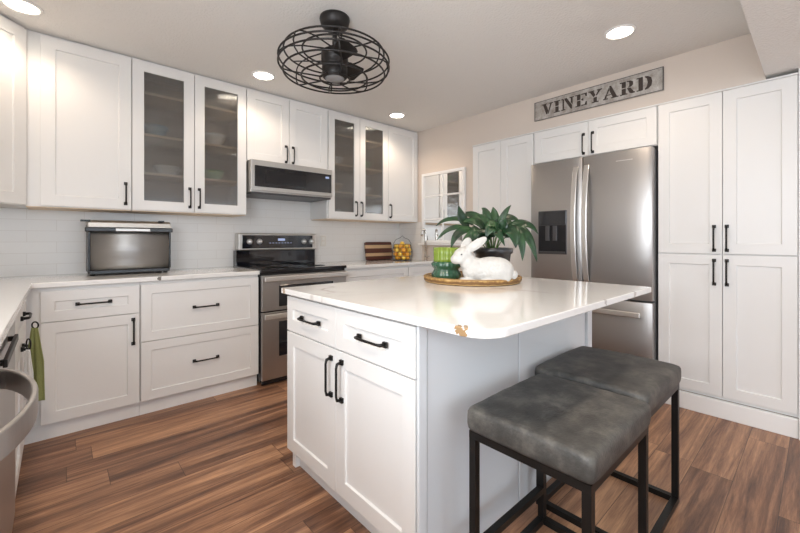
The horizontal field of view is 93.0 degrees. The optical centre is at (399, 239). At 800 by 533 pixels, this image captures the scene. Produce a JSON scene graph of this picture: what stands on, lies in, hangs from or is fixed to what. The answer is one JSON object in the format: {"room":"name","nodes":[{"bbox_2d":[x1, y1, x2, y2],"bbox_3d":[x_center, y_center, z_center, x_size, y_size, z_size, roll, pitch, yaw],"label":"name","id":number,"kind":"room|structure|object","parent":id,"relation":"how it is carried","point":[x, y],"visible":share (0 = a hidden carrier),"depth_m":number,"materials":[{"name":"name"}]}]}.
{"room":"kitchen","nodes":[
{"label":"kitchen","id":0,"kind":"room"},
{"bbox_2d":[0,0,799,132],"bbox_3d":[1.454,-1.197,0.771,4.880,0.400,8.200,0,0,-42],"label":"ceiling","id":1,"kind":"structure","parent":0,"point":[451,60],"depth_m":2.42,"materials":[{"name":"white paint"}]},
{"bbox_2d":[0,0,43,15],"bbox_3d":[-2.098,-1.293,2.105,0.180,0.008,0.180,0,0,-42],"label":"recessed light","id":2,"kind":"object","parent":1,"relation":"in","point":[26,7],"visible":1,"depth_m":2.11,"materials":[{"name":"white paint"}]},
{"bbox_2d":[251,70,274,80],"bbox_3d":[-1.079,-1.293,3.000,0.180,0.008,0.180,0,0,-42],"label":"recessed light","id":3,"kind":"object","parent":1,"relation":"in","point":[261,75],"visible":1,"depth_m":3.00,"materials":[{"name":"white paint"}]},
{"bbox_2d":[277,9,389,93],"bbox_3d":[-0.383,-1.115,2.224,0.645,0.364,0.645,0,0,-20],"label":"ceiling fan","id":4,"kind":"object","parent":1,"relation":"hanging from","point":[336,68],"visible":1,"depth_m":2.16,"materials":[{"name":"black metal"}]},
{"bbox_2d":[388,112,405,117],"bbox_3d":[-0.031,-1.293,3.961,0.180,0.008,0.180,0,0,-42],"label":"recessed light","id":5,"kind":"object","parent":1,"relation":"in","point":[396,114],"visible":1,"depth_m":3.96,"materials":[{"name":"white paint"}]},
{"bbox_2d":[604,24,636,39],"bbox_3d":[1.375,-1.293,2.372,0.180,0.008,0.180,0,0,-42],"label":"recessed light","id":6,"kind":"object","parent":1,"relation":"in","point":[618,32],"visible":1,"depth_m":2.37,"materials":[{"name":"white paint"}]},
{"bbox_2d":[12,380,799,532],"bbox_3d":[1.491,1.186,0.804,4.780,0.050,8.000,0,0,-42],"label":"floor","id":7,"kind":"structure","parent":0,"point":[222,463],"depth_m":1.83,"materials":[{"name":"brown wood"}]},
{"bbox_2d":[0,321,17,532],"bbox_3d":[-1.520,0.721,1.087,0.596,0.880,0.686,0,0,-42],"label":"appliance","id":8,"kind":"object","parent":7,"relation":"on","point":[7,349],"visible":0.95,"depth_m":1.26,"materials":[{"name":"grey metal"}]},
{"bbox_2d":[0,369,37,461],"bbox_3d":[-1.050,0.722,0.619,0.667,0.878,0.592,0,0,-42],"label":"handle","id":9,"kind":"object","parent":8,"relation":"attached to","point":[13,433],"visible":1,"depth_m":0.77,"materials":[{"name":"grey metal"}]},
{"bbox_2d":[15,300,31,496],"bbox_3d":[-2.026,0.720,1.631,0.635,0.882,0.780,0,0,-42],"label":"base cabinet","id":10,"kind":"object","parent":7,"relation":"on","point":[20,321],"visible":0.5,"depth_m":1.77,"materials":[{"name":"white paint"}]},
{"bbox_2d":[23,338,33,399],"bbox_3d":[-1.626,0.567,1.657,0.047,0.269,0.014,0,0,2],"label":"pot holder","id":11,"kind":"object","parent":10,"relation":"hanging from","point":[28,368],"visible":0.6,"depth_m":1.66,"materials":[{"name":"white fabric"}]},
{"bbox_2d":[28,321,44,400],"bbox_3d":[-1.761,0.585,1.828,0.091,0.382,0.017,0,0,2],"label":"dish towel","id":12,"kind":"object","parent":10,"relation":"hanging from","point":[37,357],"visible":0.73,"depth_m":1.83,"materials":[{"name":"green fabric"}]},
{"bbox_2d":[24,282,139,444],"bbox_3d":[-2.084,0.720,2.497,0.546,0.882,0.635,0,0,-42],"label":"base cabinet","id":13,"kind":"object","parent":7,"relation":"on","point":[89,335],"visible":0.88,"depth_m":2.30,"materials":[{"name":"white paint"}]},
{"bbox_2d":[139,275,257,414],"bbox_3d":[-1.591,0.720,2.942,0.778,0.882,0.635,0,0,-42],"label":"base cabinet","id":14,"kind":"object","parent":7,"relation":"on","point":[199,336],"visible":0.94,"depth_m":2.70,"materials":[{"name":"white paint"}]},
{"bbox_2d":[233,233,347,385],"bbox_3d":[-0.990,0.552,3.456,0.798,1.218,0.698,0,0,-42],"label":"range","id":15,"kind":"object","parent":7,"relation":"on","point":[282,260],"visible":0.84,"depth_m":3.22,"materials":[{"name":"silver metal"}]},
{"bbox_2d":[233,262,346,272],"bbox_3d":[-1.005,0.252,3.473,0.798,0.026,0.652,0,0,-42],"label":"cooktop","id":16,"kind":"object","parent":15,"relation":"in","point":[264,267],"depth_m":3.34,"materials":[{"name":"black glass"}]},
{"bbox_2d":[344,265,407,281],"bbox_3d":[-0.402,0.720,4.015,0.822,0.882,0.635,0,0,-42],"label":"base cabinet","id":17,"kind":"object","parent":7,"relation":"on","point":[358,274],"visible":0.16,"depth_m":3.79,"materials":[{"name":"white paint"}]},
{"bbox_2d":[320,259,432,268],"bbox_3d":[-0.257,0.262,4.173,1.244,0.030,0.635,0,0,-42],"label":"countertop","id":18,"kind":"structure","parent":17,"relation":"on","point":[390,262],"depth_m":4.05,"materials":[{"name":"white stone"}]},
{"bbox_2d":[364,242,392,259],"bbox_3d":[-0.253,0.138,4.545,0.400,0.216,0.055,0,0,-42],"label":"cutting board","id":19,"kind":"object","parent":18,"relation":"on","point":[373,250],"visible":0.94,"depth_m":4.52,"materials":[{"name":"brown wood"}]},
{"bbox_2d":[392,236,412,260],"bbox_3d":[0.026,0.100,4.466,0.249,0.292,0.249,0,0,-42],"label":"wire fruit basket","id":20,"kind":"object","parent":18,"relation":"on","point":[401,236],"visible":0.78,"depth_m":4.38,"materials":[{"name":"grey metal"}]},
{"bbox_2d":[421,229,429,260],"bbox_3d":[0.290,0.061,4.356,0.105,0.372,0.048,0,0,1],"label":"faucet","id":21,"kind":"object","parent":18,"relation":"on","point":[423,230],"visible":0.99,"depth_m":4.35,"materials":[{"name":"silver metal"}]},
{"bbox_2d":[407,264,433,275],"bbox_3d":[0.061,0.720,4.432,0.420,0.882,0.635,0,0,-42],"label":"base cabinet","id":22,"kind":"object","parent":7,"relation":"on","point":[422,269],"visible":0.12,"depth_m":4.20,"materials":[{"name":"white paint"}]},
{"bbox_2d":[287,295,591,532],"bbox_3d":[0.250,0.718,2.032,1.431,0.887,0.953,0,0,-42],"label":"kitchen island","id":23,"kind":"object","parent":7,"relation":"on","point":[377,407],"visible":0.73,"depth_m":1.45,"materials":[{"name":"white paint"}]},
{"bbox_2d":[281,275,650,338],"bbox_3d":[0.348,0.261,1.952,1.444,0.027,1.260,0,0,-42],"label":"island countertop","id":24,"kind":"structure","parent":23,"relation":"on","point":[495,312],"depth_m":1.56,"materials":[{"name":"white stone"}]},
{"bbox_2d":[423,271,521,286],"bbox_3d":[0.426,0.229,2.254,0.572,0.036,0.572,0,0,-42],"label":"serving tray","id":25,"kind":"object","parent":24,"relation":"on","point":[428,277],"visible":0.59,"depth_m":2.00,"materials":[{"name":"wicker"}]},
{"bbox_2d":[431,247,460,278],"bbox_3d":[0.274,0.140,2.250,0.180,0.187,0.178,0,0,-42],"label":"ribbed vase","id":26,"kind":"object","parent":25,"relation":"on","point":[443,267],"visible":0.77,"depth_m":2.18,"materials":[{"name":"green ceramic"}]},
{"bbox_2d":[451,237,517,280],"bbox_3d":[0.456,0.114,2.050,0.363,0.256,0.120,0,0,0],"label":"rabbit figurine","id":27,"kind":"object","parent":25,"relation":"on","point":[473,268],"visible":0.88,"depth_m":2.02,"materials":[{"name":"white ceramic"}]},
{"bbox_2d":[436,205,537,261],"bbox_3d":[0.533,0.010,2.340,0.627,0.448,0.286,0,0,0],"label":"potted plant","id":28,"kind":"object","parent":25,"relation":"on","point":[494,225],"visible":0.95,"depth_m":2.28,"materials":[{"name":"green plant"}]},
{"bbox_2d":[473,134,534,276],"bbox_3d":[1.214,0.042,3.901,0.620,2.010,0.682,0,0,-42],"label":"tall cabinet","id":29,"kind":"object","parent":7,"relation":"on","point":[501,169],"visible":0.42,"depth_m":3.65,"materials":[{"name":"white paint"}]},
{"bbox_2d":[467,374,650,532],"bbox_3d":[0.537,0.854,1.274,0.501,0.614,0.407,0,0,-42],"label":"bar stool","id":30,"kind":"object","parent":7,"relation":"on","point":[575,434],"visible":1,"depth_m":1.20,"materials":[{"name":"grey leather"}]},
{"bbox_2d":[467,374,650,484],"bbox_3d":[0.537,0.589,1.274,0.501,0.084,0.407,0,0,-42],"label":"seat cushion","id":31,"kind":"object","parent":30,"relation":"on","point":[577,433],"depth_m":1.16,"materials":[{"name":"grey leather"}]},
{"bbox_2d":[531,146,657,359],"bbox_3d":[1.702,0.250,3.236,0.759,1.822,0.930,0,0,-42],"label":"refrigerator","id":32,"kind":"object","parent":7,"relation":"on","point":[594,217],"visible":0.71,"depth_m":2.88,"materials":[{"name":"grey metal"}]},
{"bbox_2d":[535,346,680,532],"bbox_3d":[0.917,0.854,1.672,0.502,0.614,0.438,0,0,-42],"label":"bar stool","id":33,"kind":"object","parent":7,"relation":"on","point":[653,382],"visible":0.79,"depth_m":1.62,"materials":[{"name":"grey leather"}]},
{"bbox_2d":[535,346,680,410],"bbox_3d":[0.917,0.589,1.672,0.502,0.084,0.438,0,0,-42],"label":"seat cushion","id":34,"kind":"object","parent":33,"relation":"on","point":[650,381],"depth_m":1.59,"materials":[{"name":"grey leather"}]},
{"bbox_2d":[658,75,798,417],"bbox_3d":[2.305,0.042,2.665,0.655,2.010,0.698,0,0,-42],"label":"pantry cabinet","id":35,"kind":"object","parent":7,"relation":"on","point":[728,161],"visible":0.96,"depth_m":2.42,"materials":[{"name":"white paint"}]},
{"bbox_3d":[-0.539,0.720,-0.017,0.635,0.882,1.000,0,0,-42],"label":"base cabinet","id":36,"kind":"object","parent":7,"relation":"on","visible":0},
{"bbox_2d":[0,267,259,346],"bbox_3d":[-0.967,0.262,1.408,1.909,0.030,3.790,0,0,-42],"label":"countertop","id":37,"kind":"structure","parent":36,"relation":"on","point":[14,291],"depth_m":2.36,"materials":[{"name":"white stone"}]},
{"bbox_2d":[80,219,172,275],"bbox_3d":[-1.994,0.055,2.767,0.526,0.384,0.327,0,0,-42],"label":"toaster oven","id":38,"kind":"object","parent":37,"relation":"on","point":[112,247],"visible":1,"depth_m":2.66,"materials":[{"name":"grey metal"}]},
{"bbox_2d":[411,33,765,270],"bbox_3d":[2.963,-0.068,2.132,0.815,2.458,8.000,0,0,-42],"label":"wall","id":39,"kind":"structure","parent":0,"point":[733,62],"depth_m":3.16,"materials":[{"name":"beige paint"}]},
{"bbox_2d":[422,167,465,242],"bbox_3d":[0.480,-0.364,4.277,0.028,0.815,0.640,0,0,-42],"label":"wall mirror","id":40,"kind":"object","parent":39,"relation":"attached to","point":[443,191],"visible":0.76,"depth_m":4.27,"materials":[{"name":"mirror"}]},
{"bbox_2d":[535,106,657,163],"bbox_3d":[1.751,-0.822,3.279,0.655,0.282,0.948,0,0,-42],"label":"upper cabinet","id":41,"kind":"object","parent":39,"relation":"attached to","point":[639,128],"visible":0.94,"depth_m":3.02,"materials":[{"name":"white paint"}]},
{"bbox_2d":[534,66,663,121],"bbox_3d":[1.561,-1.155,3.087,0.016,0.168,0.990,0,0,-42],"label":"wall sign","id":42,"kind":"object","parent":39,"relation":"attached to","point":[651,81],"visible":1,"depth_m":3.02,"materials":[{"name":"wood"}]},
{"bbox_2d":[472,72,798,146],"bbox_3d":[1.544,-0.969,3.085,0.022,0.012,2.340,0,0,-42],"label":"trim","id":43,"kind":"structure","parent":39,"relation":"attached to","point":[797,73],"depth_m":2.72,"materials":[{"name":"white paint"}]},
{"bbox_2d":[665,390,798,438],"bbox_3d":[1.540,1.105,3.081,0.033,0.112,2.340,0,0,-42],"label":"baseboard","id":44,"kind":"structure","parent":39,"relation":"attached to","point":[777,423],"depth_m":2.39,"materials":[{"name":"white paint"}]},
{"bbox_2d":[799,68,799,419],"bbox_3d":[2.356,0.026,2.182,0.021,2.046,0.088,0,0,-42],"label":"trim","id":45,"kind":"structure","parent":39,"relation":"attached to","point":[799,68],"depth_m":2.20,"materials":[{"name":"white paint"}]},
{"bbox_3d":[-1.259,-0.068,3.778,4.880,2.458,0.100,0,0,-42],"label":"wall","id":46,"kind":"structure","parent":0,"visible":0},
{"bbox_2d":[25,29,130,212],"bbox_3d":[-2.194,-0.748,2.609,0.537,1.091,0.377,0,0,-42],"label":"upper cabinet","id":47,"kind":"object","parent":46,"relation":"attached to","point":[78,96],"visible":1,"depth_m":2.49,"materials":[{"name":"white paint"}]},
{"bbox_2d":[126,57,245,216],"bbox_3d":[-1.697,-0.748,3.058,0.799,1.091,0.377,0,0,-42],"label":"upper cabinet","id":48,"kind":"object","parent":46,"relation":"attached to","point":[188,130],"visible":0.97,"depth_m":2.91,"materials":[{"name":"white paint"}]},
{"bbox_2d":[0,198,421,276],"bbox_3d":[-0.212,-0.096,2.095,3.980,0.686,3.800,0,0,-42],"label":"wall","id":49,"kind":"structure","parent":46,"relation":"attached to","point":[32,242],"depth_m":3.26,"materials":[{"name":"tile"}]},
{"bbox_2d":[418,243,460,245],"bbox_3d":[0.491,0.056,4.231,0.075,0.020,0.750,0,0,-42],"label":"trim","id":50,"kind":"structure","parent":49,"relation":"attached to","point":[418,243],"depth_m":4.24,"materials":[{"name":"white paint"}]},
{"bbox_2d":[246,88,326,168],"bbox_3d":[-1.108,-0.980,3.590,0.784,0.627,0.377,0,0,-42],"label":"upper cabinet","id":51,"kind":"object","parent":46,"relation":"attached to","point":[279,129],"visible":0.89,"depth_m":3.44,"materials":[{"name":"white paint"}]},
{"bbox_2d":[246,159,331,201],"bbox_3d":[-1.084,-0.531,3.578,0.784,0.286,0.411,0,0,-42],"label":"microwave","id":52,"kind":"object","parent":51,"relation":"attached to","point":[264,179],"visible":0.9,"depth_m":3.40,"materials":[{"name":"silver metal"}]},
{"bbox_2d":[311,109,387,221],"bbox_3d":[-0.525,-0.748,4.115,0.781,1.091,0.377,0,0,-42],"label":"upper cabinet","id":53,"kind":"object","parent":46,"relation":"attached to","point":[357,147],"visible":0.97,"depth_m":3.96,"materials":[{"name":"white paint"}]},
{"bbox_2d":[373,125,417,222],"bbox_3d":[-0.060,-0.748,4.535,0.467,1.091,0.377,0,0,-42],"label":"upper cabinet","id":54,"kind":"object","parent":46,"relation":"attached to","point":[402,143],"visible":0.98,"depth_m":4.42,"materials":[{"name":"white paint"}]},
{"bbox_3d":[-0.320,-0.068,-0.830,0.100,2.458,8.000,0,0,-42],"label":"wall","id":55,"kind":"structure","parent":0,"visible":0},
{"bbox_2d":[0,15,26,208],"bbox_3d":[-2.525,-0.750,2.128,0.616,1.086,0.618,0,0,-42],"label":"upper cabinet","id":56,"kind":"object","parent":55,"relation":"attached to","point":[12,34],"visible":0.99,"depth_m":2.24,"materials":[{"name":"white paint"}]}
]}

